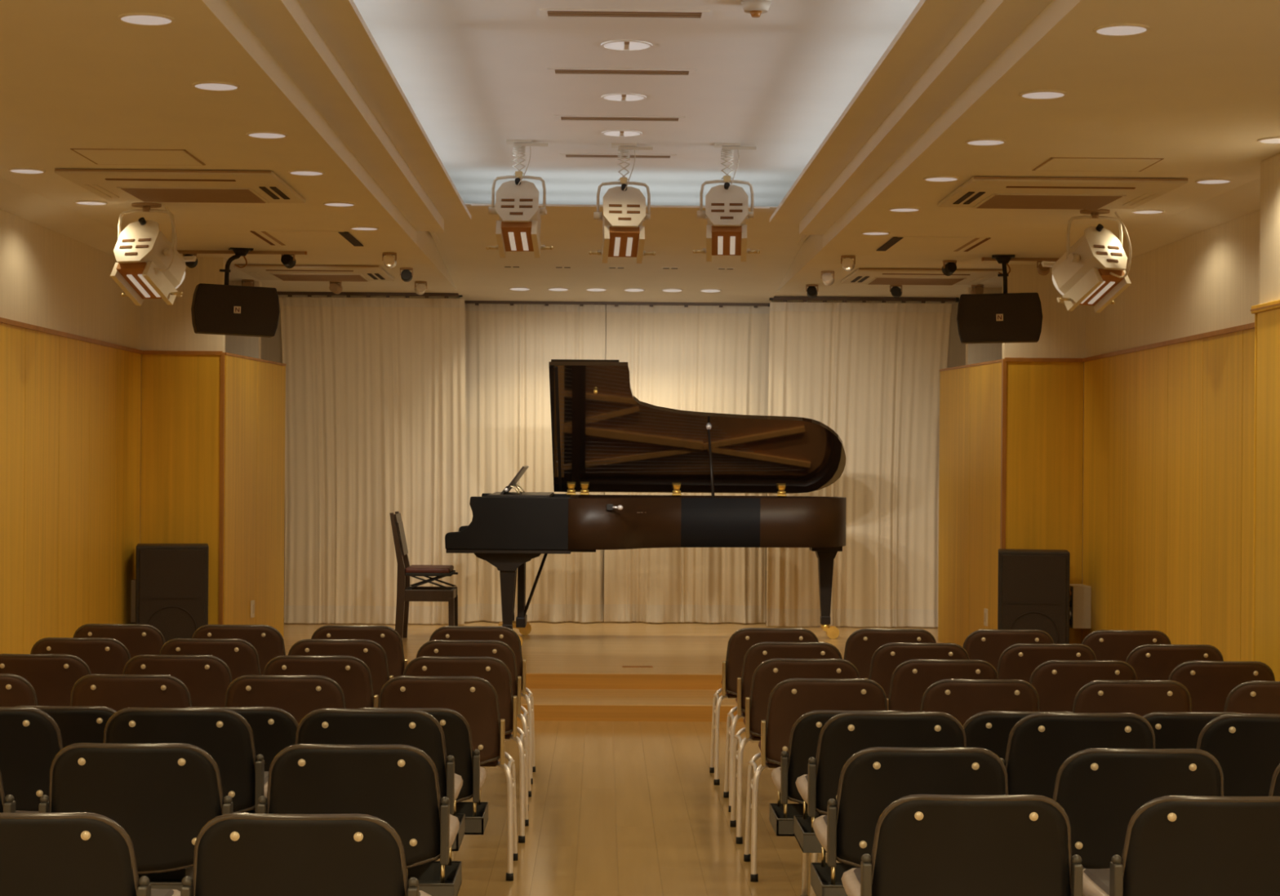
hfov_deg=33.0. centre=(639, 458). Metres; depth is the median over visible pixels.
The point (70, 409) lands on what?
wall
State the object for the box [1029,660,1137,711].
chair
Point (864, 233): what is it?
diffuser
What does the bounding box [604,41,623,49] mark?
diffuser
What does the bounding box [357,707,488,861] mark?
chair
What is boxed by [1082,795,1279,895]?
chair
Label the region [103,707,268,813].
chair
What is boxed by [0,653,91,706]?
chair
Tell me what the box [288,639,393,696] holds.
chair
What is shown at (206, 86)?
diffuser
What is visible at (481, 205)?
trim
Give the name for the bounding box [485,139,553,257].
spotlight
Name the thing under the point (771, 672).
chair
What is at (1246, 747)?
chair
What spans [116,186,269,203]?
grille
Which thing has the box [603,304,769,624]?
stage curtain
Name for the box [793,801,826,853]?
tray
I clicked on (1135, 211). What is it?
diffuser
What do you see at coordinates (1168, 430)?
wall
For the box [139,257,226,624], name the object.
wall
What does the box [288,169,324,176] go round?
recessed light
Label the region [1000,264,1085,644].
wall
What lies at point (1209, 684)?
chair
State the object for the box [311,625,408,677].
chair
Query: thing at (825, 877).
tray
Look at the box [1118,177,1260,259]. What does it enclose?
ceiling beam
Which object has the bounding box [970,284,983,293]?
ceiling spotlight
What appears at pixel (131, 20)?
diffuser
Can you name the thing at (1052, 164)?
access hatch
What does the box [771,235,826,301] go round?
ceiling
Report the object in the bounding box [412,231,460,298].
ceiling
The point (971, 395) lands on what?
wall
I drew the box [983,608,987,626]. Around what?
wall outlet
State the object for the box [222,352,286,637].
wall
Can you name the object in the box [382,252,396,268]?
ceiling spotlight
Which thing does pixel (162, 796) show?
chair
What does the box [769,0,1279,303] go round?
ceiling
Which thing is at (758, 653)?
chair
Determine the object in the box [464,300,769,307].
rail
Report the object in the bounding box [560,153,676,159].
ceiling vent
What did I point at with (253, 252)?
track
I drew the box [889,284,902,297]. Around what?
ceiling spotlight
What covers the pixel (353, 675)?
chair
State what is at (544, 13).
ceiling vent
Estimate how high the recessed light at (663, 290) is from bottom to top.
0.018 m
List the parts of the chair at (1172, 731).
backrest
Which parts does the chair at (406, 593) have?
post, rail, post, scissor arm, rail, seat, scissor arm, scissor arm, rail, scissor arm, leg, cross rail, leg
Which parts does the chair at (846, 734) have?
backrest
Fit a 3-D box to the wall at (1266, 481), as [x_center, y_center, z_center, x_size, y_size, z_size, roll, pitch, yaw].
[2.889,0.122,8.078,0.552,2.800,2.258,0,0,-1]
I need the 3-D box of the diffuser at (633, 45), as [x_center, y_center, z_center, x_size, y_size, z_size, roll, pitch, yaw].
[0.003,-1.748,9.142,0.095,0.004,0.190,0,0,-1]
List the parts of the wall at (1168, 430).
wood panel, wood panel, wood panel, wood panel, wood panel, wood panel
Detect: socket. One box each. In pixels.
[138,217,146,225]
[515,177,520,185]
[621,183,626,191]
[724,182,729,189]
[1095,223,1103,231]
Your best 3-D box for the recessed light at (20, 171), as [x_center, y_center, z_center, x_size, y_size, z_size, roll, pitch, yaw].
[-2.768,-1.298,9.755,0.164,0.006,0.164,0,0,-1]
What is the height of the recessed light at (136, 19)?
0.006 m
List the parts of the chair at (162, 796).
backrest, leg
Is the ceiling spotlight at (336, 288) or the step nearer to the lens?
the step
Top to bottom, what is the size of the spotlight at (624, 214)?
0.654 m
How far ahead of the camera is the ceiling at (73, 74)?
8.40 m
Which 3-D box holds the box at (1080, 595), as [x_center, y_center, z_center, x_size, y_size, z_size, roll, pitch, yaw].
[2.812,0.951,13.904,0.130,0.270,0.250,0,0,-1]
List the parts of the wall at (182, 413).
wood panel, molding, corner post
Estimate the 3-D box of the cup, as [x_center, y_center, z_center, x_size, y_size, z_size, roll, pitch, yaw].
[0.494,-0.226,15.506,0.044,0.039,0.042,0,0,-1]
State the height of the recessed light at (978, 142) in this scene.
0.006 m
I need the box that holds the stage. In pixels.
[283,621,943,689]
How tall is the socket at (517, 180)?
0.040 m
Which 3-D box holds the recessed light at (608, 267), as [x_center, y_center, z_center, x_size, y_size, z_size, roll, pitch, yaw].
[-0.167,-1.363,15.439,0.124,0.008,0.044,0,0,-1]
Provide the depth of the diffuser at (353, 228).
12.11 m
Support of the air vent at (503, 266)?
in the ceiling at (477, 273)
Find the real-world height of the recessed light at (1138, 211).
0.006 m
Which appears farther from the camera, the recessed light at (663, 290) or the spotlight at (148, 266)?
the recessed light at (663, 290)
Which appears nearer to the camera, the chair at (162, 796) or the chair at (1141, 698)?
the chair at (162, 796)
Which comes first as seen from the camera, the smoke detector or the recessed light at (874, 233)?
the smoke detector
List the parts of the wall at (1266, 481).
wood panel, molding, wood panel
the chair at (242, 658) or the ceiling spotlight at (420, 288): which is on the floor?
the chair at (242, 658)
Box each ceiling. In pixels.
[0,0,471,298]
[353,0,920,206]
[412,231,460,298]
[431,204,804,308]
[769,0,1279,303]
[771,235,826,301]
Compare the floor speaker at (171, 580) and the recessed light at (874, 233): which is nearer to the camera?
the recessed light at (874, 233)
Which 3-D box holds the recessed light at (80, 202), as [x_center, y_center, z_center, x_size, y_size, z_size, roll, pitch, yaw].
[-2.789,-1.298,10.975,0.164,0.006,0.164,0,0,-1]
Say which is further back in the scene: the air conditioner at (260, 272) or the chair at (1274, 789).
the air conditioner at (260, 272)
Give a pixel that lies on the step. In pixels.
(549, 704)
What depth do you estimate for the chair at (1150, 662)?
9.18 m
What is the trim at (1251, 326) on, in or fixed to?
attached to the wall at (1168, 430)
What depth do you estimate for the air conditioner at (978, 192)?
10.10 m
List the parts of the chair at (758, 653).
leg, rail, leg, backrest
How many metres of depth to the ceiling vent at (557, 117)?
11.09 m
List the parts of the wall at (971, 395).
wood panel, molding, wood panel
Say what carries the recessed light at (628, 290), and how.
in the ceiling at (477, 273)
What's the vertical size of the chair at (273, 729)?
0.702 m
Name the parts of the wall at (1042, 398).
corner post, molding, wood panel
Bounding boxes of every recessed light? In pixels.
[8,168,45,173]
[74,200,107,205]
[117,13,174,26]
[191,81,239,91]
[246,131,287,138]
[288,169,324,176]
[323,201,355,207]
[350,226,378,231]
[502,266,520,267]
[508,287,530,291]
[547,287,569,291]
[585,288,607,292]
[600,40,652,51]
[600,93,646,102]
[601,129,642,137]
[608,266,625,268]
[623,288,644,292]
[661,288,683,292]
[662,267,679,269]
[699,288,721,293]
[861,231,890,235]
[888,207,919,212]
[923,176,959,182]
[964,138,1006,146]
[1019,89,1066,99]
[1093,23,1150,36]
[1131,209,1164,214]
[1195,178,1232,184]
[1257,136,1279,144]
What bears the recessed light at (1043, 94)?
in the ceiling at (1197, 91)
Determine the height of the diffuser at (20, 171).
0.004 m
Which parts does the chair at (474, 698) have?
backrest, leg, rail, leg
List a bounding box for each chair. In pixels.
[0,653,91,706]
[0,673,38,706]
[0,706,62,811]
[0,769,38,813]
[0,812,180,895]
[15,706,116,748]
[30,637,130,675]
[38,742,247,891]
[70,674,191,711]
[72,623,165,658]
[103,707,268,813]
[122,654,232,706]
[159,638,261,680]
[180,813,431,895]
[185,706,298,813]
[191,624,285,675]
[224,675,346,724]
[257,743,462,895]
[262,655,378,709]
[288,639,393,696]
[294,708,465,851]
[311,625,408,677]
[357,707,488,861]
[377,675,517,880]
[390,511,457,639]
[402,656,528,843]
[416,640,531,797]
[429,626,535,784]
[709,627,818,785]
[723,641,842,812]
[729,658,860,844]
[743,678,887,882]
[768,710,902,895]
[793,711,966,862]
[810,746,1008,895]
[840,794,1083,895]
[843,628,936,679]
[864,642,969,698]
[886,659,998,711]
[920,679,1039,725]
[962,629,1053,671]
[962,711,1074,760]
[996,643,1097,683]
[1000,712,1155,799]
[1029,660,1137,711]
[1052,748,1223,869]
[1071,680,1191,716]
[1081,630,1171,662]
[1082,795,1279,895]
[1125,644,1223,680]
[1142,711,1239,749]
[1168,661,1275,712]
[1195,713,1279,796]
[1223,680,1279,714]
[1267,764,1279,796]
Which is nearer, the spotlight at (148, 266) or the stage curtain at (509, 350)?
the spotlight at (148, 266)
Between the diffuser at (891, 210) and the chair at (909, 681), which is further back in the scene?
the diffuser at (891, 210)
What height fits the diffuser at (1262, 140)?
0.004 m
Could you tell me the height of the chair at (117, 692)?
0.728 m
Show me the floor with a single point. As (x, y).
(615, 808)
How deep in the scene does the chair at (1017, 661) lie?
9.18 m
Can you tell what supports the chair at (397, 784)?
on the floor
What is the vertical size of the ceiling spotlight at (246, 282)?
0.092 m
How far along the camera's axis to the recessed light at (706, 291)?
16.52 m
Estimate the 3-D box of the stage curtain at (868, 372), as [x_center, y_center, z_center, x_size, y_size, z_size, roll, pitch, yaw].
[1.720,0.051,16.930,1.445,2.540,0.087,0,0,-1]
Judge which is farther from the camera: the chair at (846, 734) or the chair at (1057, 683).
the chair at (1057, 683)
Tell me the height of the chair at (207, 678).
0.728 m
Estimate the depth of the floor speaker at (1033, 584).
13.53 m
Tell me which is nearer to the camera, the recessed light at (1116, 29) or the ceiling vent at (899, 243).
the recessed light at (1116, 29)
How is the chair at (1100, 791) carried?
on the floor
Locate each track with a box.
[177,250,306,255]
[981,257,1059,261]
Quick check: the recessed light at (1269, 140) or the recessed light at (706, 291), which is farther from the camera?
the recessed light at (706, 291)
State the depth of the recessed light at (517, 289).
16.50 m
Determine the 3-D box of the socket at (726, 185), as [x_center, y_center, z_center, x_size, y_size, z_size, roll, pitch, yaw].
[0.481,-1.508,11.956,0.033,0.040,0.039,0,0,-1]
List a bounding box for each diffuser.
[10,169,43,173]
[76,201,105,204]
[120,15,171,24]
[195,83,237,90]
[248,133,284,137]
[290,171,321,175]
[324,203,353,206]
[351,227,376,230]
[510,288,529,290]
[549,288,567,291]
[586,288,605,291]
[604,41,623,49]
[604,94,621,101]
[604,131,619,136]
[623,131,639,136]
[624,288,643,291]
[626,94,644,101]
[629,41,649,49]
[662,289,681,292]
[701,289,719,292]
[862,232,888,235]
[890,208,918,211]
[925,177,956,181]
[967,140,1004,145]
[1022,92,1064,98]
[1096,26,1146,35]
[1133,210,1162,213]
[1197,180,1230,183]
[1260,138,1279,143]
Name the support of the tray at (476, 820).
on the chair at (456, 729)
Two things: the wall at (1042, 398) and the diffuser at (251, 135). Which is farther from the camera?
the wall at (1042, 398)
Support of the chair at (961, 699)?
on the floor
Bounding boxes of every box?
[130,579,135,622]
[1069,584,1091,628]
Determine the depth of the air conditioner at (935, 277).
14.79 m
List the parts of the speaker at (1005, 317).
hanger plate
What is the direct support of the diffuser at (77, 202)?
attached to the recessed light at (80, 202)
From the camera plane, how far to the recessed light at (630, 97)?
10.45 m
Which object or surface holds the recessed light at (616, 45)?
in the ceiling at (473, 74)
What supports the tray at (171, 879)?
on the chair at (162, 796)
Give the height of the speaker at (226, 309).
0.542 m
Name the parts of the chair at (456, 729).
backrest, leg, tray rod, tray rod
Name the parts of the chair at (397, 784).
backrest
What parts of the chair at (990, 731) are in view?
backrest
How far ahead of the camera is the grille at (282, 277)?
15.11 m
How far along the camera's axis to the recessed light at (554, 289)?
16.49 m
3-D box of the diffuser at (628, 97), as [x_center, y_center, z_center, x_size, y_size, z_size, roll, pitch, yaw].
[-0.019,-1.748,10.458,0.095,0.004,0.190,0,0,-1]
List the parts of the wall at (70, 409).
wood panel, wood panel, wood panel, wood panel, wood panel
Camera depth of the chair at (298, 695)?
7.62 m
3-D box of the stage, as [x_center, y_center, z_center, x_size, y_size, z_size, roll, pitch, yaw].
[-0.205,1.407,15.434,6.105,0.196,4.530,0,0,-1]
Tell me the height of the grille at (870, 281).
0.008 m
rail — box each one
[276,291,462,297]
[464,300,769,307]
[768,296,959,303]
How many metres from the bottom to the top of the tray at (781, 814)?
0.105 m
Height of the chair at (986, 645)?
0.728 m
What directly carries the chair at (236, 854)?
on the floor
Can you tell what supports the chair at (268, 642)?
on the floor
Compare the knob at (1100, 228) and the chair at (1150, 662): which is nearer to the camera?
the chair at (1150, 662)
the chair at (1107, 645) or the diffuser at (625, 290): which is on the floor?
the chair at (1107, 645)
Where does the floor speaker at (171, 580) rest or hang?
on the stage
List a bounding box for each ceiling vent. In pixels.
[249,230,363,246]
[538,8,711,19]
[547,67,696,75]
[554,115,685,122]
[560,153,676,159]
[875,236,991,251]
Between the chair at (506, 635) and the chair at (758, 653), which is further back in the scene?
the chair at (506, 635)
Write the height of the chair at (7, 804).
0.787 m
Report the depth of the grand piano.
15.34 m
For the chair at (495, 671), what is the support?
on the floor
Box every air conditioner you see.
[53,168,305,203]
[233,264,394,281]
[840,268,1002,285]
[937,176,1188,209]
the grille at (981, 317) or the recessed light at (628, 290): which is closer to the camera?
the grille at (981, 317)
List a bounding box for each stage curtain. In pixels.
[279,297,465,625]
[464,303,605,622]
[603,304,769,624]
[766,302,952,627]
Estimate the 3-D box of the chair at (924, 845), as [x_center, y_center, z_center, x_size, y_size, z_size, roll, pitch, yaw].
[0.714,1.112,4.870,0.504,0.787,0.538,0,0,-1]
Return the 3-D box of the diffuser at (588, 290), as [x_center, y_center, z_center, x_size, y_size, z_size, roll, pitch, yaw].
[-0.334,-1.291,16.511,0.150,0.004,0.150,0,-4,-1]
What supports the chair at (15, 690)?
on the floor
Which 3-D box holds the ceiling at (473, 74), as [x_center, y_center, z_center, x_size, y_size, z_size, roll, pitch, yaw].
[0.001,-1.780,6.751,2.800,0.060,16.700,0,0,-1]
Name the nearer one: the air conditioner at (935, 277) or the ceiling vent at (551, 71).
the ceiling vent at (551, 71)
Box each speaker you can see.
[135,543,208,642]
[191,247,279,337]
[956,254,1042,343]
[997,549,1070,644]
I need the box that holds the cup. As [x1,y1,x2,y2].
[706,424,711,429]
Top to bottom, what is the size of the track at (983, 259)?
0.020 m
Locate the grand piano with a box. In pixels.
[444,359,846,645]
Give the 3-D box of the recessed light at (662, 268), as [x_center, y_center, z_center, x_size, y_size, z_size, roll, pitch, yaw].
[0.217,-1.360,15.445,0.124,0.008,0.044,0,0,-1]
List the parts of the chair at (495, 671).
backrest, leg, rail, leg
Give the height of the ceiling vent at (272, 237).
0.006 m
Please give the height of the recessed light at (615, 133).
0.008 m
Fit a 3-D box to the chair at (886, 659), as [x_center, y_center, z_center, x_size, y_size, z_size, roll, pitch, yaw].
[1.189,1.146,9.405,0.541,0.728,0.522,0,0,-1]
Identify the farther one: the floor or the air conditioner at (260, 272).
the air conditioner at (260, 272)
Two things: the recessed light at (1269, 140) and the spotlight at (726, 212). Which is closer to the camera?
the recessed light at (1269, 140)
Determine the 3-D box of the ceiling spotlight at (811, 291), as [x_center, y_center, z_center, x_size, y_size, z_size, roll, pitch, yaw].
[1.259,-1.221,15.813,0.090,0.099,0.090,0,0,9]
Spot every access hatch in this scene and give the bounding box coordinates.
[70,148,205,165]
[1032,157,1164,172]
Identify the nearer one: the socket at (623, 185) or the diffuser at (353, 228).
the socket at (623, 185)
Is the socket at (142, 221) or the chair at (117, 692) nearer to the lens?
the chair at (117, 692)
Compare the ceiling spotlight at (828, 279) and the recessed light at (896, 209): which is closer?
the recessed light at (896, 209)
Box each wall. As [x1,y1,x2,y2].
[0,208,141,654]
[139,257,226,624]
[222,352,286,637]
[225,280,261,359]
[261,297,965,621]
[937,359,1001,646]
[965,287,1002,364]
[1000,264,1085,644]
[1081,209,1260,661]
[1250,152,1279,681]
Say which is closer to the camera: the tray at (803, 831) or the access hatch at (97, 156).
the tray at (803, 831)
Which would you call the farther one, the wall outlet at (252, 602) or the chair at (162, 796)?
the wall outlet at (252, 602)
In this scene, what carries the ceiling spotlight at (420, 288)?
attached to the ceiling at (73, 74)
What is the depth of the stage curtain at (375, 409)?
16.87 m
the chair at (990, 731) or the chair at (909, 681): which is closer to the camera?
the chair at (990, 731)
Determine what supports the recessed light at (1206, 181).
in the ceiling at (1197, 91)
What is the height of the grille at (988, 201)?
0.008 m
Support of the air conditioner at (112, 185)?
attached to the ceiling at (73, 74)
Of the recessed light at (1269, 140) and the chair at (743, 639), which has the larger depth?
the chair at (743, 639)
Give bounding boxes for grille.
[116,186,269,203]
[195,284,278,334]
[270,273,369,281]
[865,277,966,285]
[958,293,1040,341]
[973,193,1126,209]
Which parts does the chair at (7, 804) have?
backrest, seat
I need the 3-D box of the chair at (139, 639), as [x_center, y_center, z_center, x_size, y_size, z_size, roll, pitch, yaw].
[-2.394,1.119,10.101,0.541,0.728,0.522,0,0,-1]
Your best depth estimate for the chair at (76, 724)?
6.85 m
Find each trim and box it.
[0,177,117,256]
[0,317,142,354]
[471,204,769,208]
[1082,322,1254,362]
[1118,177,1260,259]
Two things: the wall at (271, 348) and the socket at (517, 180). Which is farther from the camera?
the wall at (271, 348)
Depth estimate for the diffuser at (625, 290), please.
16.51 m
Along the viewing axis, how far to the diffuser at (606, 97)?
10.45 m
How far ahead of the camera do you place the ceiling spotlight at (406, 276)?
14.62 m
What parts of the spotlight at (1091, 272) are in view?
frame, frame, pivot knob, ceiling plate, plate, power cord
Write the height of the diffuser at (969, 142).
0.004 m
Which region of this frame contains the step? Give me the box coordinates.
[516,688,743,721]
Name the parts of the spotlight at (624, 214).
pivot knob, plate, power cord, ceiling plate, pivot knob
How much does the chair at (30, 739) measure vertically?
0.787 m
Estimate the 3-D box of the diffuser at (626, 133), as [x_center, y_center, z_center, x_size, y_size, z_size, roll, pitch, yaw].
[-0.038,-1.748,11.616,0.095,0.004,0.190,0,0,-1]
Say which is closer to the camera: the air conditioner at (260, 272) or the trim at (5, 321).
the trim at (5, 321)
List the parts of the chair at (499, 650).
backrest, leg, rail, leg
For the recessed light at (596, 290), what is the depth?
16.51 m
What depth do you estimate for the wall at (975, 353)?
15.95 m
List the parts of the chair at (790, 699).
leg, rail, leg, seat, backrest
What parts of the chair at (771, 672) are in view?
rail, leg, leg, seat, backrest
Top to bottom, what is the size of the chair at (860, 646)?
0.728 m
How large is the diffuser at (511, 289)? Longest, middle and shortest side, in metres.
0.150 x 0.150 x 0.004 m
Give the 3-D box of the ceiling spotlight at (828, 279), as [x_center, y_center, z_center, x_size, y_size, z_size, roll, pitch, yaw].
[1.275,-1.221,14.663,0.090,0.099,0.090,0,0,20]
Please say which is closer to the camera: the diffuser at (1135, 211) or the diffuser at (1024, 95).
the diffuser at (1024, 95)
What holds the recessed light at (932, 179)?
in the ceiling at (1197, 91)
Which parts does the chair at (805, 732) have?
leg, backrest, leg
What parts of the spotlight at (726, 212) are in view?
pivot knob, frame, plate, power cord, ceiling plate, pivot knob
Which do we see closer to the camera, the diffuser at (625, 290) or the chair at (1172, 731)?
the chair at (1172, 731)
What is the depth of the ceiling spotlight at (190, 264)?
13.66 m
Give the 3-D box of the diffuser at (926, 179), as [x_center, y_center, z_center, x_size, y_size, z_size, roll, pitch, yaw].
[1.367,-1.268,9.794,0.146,0.004,0.146,0,0,-1]
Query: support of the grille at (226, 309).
attached to the speaker at (226, 309)
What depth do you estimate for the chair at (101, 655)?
9.11 m
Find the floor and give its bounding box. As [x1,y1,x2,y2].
[435,720,839,895]
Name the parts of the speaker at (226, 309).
hanger plate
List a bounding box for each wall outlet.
[250,600,254,617]
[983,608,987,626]
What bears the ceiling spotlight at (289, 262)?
attached to the ceiling at (73, 74)
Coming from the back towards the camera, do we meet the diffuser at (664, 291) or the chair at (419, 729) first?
the diffuser at (664, 291)
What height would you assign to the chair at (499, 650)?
0.728 m
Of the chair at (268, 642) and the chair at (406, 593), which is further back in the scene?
the chair at (406, 593)
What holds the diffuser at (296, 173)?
attached to the recessed light at (296, 172)
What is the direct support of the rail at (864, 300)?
attached to the ceiling at (1197, 91)
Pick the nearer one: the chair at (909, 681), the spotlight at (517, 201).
the chair at (909, 681)
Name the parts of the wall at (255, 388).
wood panel, molding, wood panel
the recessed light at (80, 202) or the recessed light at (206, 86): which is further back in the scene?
the recessed light at (80, 202)
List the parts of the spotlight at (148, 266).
plate, ceiling plate, power cord, pivot knob, frame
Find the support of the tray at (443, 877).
on the chair at (397, 784)
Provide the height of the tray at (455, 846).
0.105 m
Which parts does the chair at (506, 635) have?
backrest, leg, leg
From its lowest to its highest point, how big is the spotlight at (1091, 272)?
0.512 m
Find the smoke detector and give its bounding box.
[741,0,771,17]
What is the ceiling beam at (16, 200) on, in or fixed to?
attached to the wall at (70, 409)
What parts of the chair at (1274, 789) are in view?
backrest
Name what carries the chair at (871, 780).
on the floor
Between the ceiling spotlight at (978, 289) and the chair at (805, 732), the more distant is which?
the ceiling spotlight at (978, 289)
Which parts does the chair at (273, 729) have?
backrest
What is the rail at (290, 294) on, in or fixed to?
attached to the ceiling at (73, 74)
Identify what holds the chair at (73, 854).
on the floor
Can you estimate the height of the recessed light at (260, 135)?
0.006 m
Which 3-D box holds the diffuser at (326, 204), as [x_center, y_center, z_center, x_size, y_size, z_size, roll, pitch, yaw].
[-1.525,-1.290,10.956,0.146,0.004,0.146,0,0,-1]
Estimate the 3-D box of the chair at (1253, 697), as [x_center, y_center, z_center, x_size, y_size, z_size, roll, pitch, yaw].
[2.293,1.154,7.912,0.541,0.728,0.522,0,0,-1]
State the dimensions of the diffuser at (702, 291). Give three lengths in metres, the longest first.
0.150 x 0.150 x 0.004 m
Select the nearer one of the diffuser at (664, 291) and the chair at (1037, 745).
the chair at (1037, 745)
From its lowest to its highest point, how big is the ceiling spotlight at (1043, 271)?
0.097 m
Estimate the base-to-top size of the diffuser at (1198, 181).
0.004 m
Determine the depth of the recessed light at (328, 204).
10.95 m
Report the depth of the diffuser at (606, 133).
11.61 m
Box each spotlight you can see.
[110,202,196,306]
[182,253,197,268]
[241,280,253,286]
[280,254,296,268]
[328,281,342,294]
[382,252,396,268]
[400,267,413,282]
[414,281,426,295]
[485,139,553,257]
[588,143,655,263]
[692,142,759,262]
[805,284,817,298]
[821,271,834,285]
[840,255,855,271]
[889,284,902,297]
[942,260,956,276]
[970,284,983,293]
[1036,261,1051,275]
[1040,208,1131,312]
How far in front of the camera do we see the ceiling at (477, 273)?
15.23 m
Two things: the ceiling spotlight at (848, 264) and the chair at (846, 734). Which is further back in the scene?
the ceiling spotlight at (848, 264)
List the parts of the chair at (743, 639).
leg, rail, leg, backrest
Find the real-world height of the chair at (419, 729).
0.787 m
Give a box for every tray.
[137,869,185,891]
[407,846,462,895]
[451,800,465,851]
[456,803,488,835]
[768,791,825,836]
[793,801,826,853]
[810,847,857,895]
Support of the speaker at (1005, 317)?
hanging from the ceiling at (1197, 91)
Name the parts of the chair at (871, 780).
seat, backrest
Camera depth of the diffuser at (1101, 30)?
6.39 m
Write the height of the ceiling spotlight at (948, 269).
0.098 m
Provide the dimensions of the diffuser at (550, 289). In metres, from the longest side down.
0.150 x 0.150 x 0.004 m
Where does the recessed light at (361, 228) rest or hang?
in the ceiling at (73, 74)
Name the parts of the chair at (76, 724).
backrest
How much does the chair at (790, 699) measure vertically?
0.728 m
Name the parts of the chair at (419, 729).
backrest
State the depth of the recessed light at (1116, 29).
6.38 m
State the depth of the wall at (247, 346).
15.85 m

